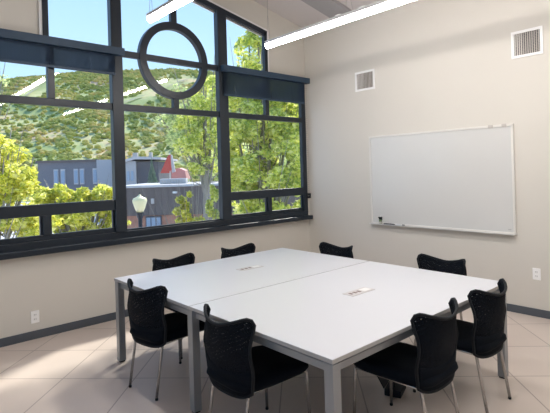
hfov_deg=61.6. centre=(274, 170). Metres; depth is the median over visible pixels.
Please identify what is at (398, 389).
trash can
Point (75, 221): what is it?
tree
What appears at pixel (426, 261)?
chair
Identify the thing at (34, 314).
wall outlet
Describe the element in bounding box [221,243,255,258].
chair
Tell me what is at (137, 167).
gabled building
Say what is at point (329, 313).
conference table
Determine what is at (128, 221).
flowering bush
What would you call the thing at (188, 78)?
dirt track
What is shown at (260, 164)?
tree
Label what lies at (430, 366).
chair
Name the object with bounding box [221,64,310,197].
roller blind
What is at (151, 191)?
roofed building
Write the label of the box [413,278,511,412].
chair
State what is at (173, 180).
rooftop unit
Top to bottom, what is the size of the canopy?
6.837 m
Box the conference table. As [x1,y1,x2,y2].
[114,248,508,412]
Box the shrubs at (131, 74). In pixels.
[0,67,298,192]
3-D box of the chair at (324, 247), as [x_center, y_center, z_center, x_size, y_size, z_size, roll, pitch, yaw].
[0.533,1.218,4.913,0.601,0.838,0.480,-2,0,-42]
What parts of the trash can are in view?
lid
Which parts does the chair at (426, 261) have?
backrest, frame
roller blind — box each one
[0,28,124,74]
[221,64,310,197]
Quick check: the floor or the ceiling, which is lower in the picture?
the floor
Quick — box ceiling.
[253,0,380,27]
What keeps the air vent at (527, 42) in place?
in the wall at (437, 64)
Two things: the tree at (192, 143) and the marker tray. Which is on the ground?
the tree at (192, 143)
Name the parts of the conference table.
leg, rail, leg, rail, leg, cross rail, leg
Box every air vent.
[355,69,374,91]
[511,25,543,58]
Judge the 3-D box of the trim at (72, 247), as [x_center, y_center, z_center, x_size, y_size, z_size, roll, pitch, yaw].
[-1.228,0.793,5.810,4.855,0.060,0.100,-2,0,-42]
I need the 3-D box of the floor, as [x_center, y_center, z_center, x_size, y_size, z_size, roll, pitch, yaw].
[0.897,1.702,1.745,7.600,0.150,9.450,-2,0,-42]
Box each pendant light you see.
[146,0,191,22]
[265,0,413,48]
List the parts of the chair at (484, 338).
seat, leg, frame, backrest, leg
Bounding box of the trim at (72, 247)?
[0,215,312,259]
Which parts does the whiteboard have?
frame rail, frame rail, frame rail, frame rail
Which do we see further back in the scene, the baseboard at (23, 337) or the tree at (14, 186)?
the tree at (14, 186)
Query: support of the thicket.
on the ground
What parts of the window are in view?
casing, sash rail, rail, post, frame, sash rail, post, casing, sash rail, rail, casing, frame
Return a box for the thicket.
[209,142,286,180]
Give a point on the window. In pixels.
(118, 205)
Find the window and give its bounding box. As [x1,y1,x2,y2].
[0,0,307,252]
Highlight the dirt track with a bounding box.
[25,78,188,101]
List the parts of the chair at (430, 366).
leg, seat frame, leg, seat, leg, frame, backrest, leg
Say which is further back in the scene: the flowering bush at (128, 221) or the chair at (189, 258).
the flowering bush at (128, 221)
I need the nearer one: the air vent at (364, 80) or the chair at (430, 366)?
the chair at (430, 366)
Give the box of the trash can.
[377,376,405,398]
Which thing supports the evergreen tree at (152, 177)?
on the ground
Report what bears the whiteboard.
attached to the wall at (437, 64)
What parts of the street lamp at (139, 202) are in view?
globe, post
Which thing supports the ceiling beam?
attached to the ceiling
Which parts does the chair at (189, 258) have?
backrest, frame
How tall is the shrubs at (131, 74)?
102.633 m
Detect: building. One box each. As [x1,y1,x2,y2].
[35,159,111,199]
[110,180,299,228]
[125,152,177,184]
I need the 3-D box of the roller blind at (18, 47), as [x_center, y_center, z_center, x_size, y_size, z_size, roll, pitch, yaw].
[-2.393,-1.236,4.781,1.715,0.315,0.088,-2,0,-42]
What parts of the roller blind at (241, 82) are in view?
bead chain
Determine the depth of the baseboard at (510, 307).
5.03 m
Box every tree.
[0,62,17,119]
[0,128,55,238]
[29,175,112,233]
[147,156,158,182]
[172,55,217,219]
[205,30,300,214]
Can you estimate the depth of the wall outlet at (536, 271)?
4.97 m
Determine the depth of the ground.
48.17 m
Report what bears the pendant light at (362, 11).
hanging from the ceiling
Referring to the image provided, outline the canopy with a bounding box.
[161,153,175,178]
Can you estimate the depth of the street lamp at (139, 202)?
16.87 m
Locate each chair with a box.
[127,278,210,400]
[152,253,220,358]
[203,304,310,412]
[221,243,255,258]
[319,242,353,258]
[353,297,458,412]
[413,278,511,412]
[417,253,466,319]
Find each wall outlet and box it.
[31,310,39,323]
[532,268,540,279]
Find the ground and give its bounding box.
[1,202,101,238]
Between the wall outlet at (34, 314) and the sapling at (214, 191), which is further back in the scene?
the sapling at (214, 191)
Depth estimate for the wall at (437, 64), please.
5.83 m
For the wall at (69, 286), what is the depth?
5.19 m
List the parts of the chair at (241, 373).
leg, backrest, frame, leg, seat, leg, leg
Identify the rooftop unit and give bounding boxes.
[160,178,187,183]
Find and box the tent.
[171,168,190,181]
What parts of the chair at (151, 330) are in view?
leg, backrest, frame, leg, seat, leg, seat frame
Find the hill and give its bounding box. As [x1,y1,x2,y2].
[0,72,293,201]
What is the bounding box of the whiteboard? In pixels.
[369,123,516,235]
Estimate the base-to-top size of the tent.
5.564 m
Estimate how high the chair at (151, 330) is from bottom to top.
0.838 m
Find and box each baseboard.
[0,306,155,346]
[486,301,549,318]
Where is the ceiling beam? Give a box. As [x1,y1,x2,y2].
[301,0,351,17]
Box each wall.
[0,0,309,338]
[304,0,549,310]
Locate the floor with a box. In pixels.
[0,306,549,412]
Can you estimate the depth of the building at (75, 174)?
62.00 m
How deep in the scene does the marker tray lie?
5.61 m
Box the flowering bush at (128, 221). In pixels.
[91,207,137,227]
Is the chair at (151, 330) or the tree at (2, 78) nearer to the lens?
the chair at (151, 330)
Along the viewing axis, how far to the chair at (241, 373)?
2.67 m
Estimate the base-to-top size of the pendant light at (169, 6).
1.165 m
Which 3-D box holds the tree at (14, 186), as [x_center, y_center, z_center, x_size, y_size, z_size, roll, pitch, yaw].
[-5.738,2.048,9.562,2.479,6.348,1.765,-2,0,12]
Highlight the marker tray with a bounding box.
[369,223,514,235]
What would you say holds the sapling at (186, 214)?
on the ground
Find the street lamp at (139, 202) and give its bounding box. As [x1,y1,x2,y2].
[132,192,146,227]
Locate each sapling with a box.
[137,174,234,224]
[185,165,242,218]

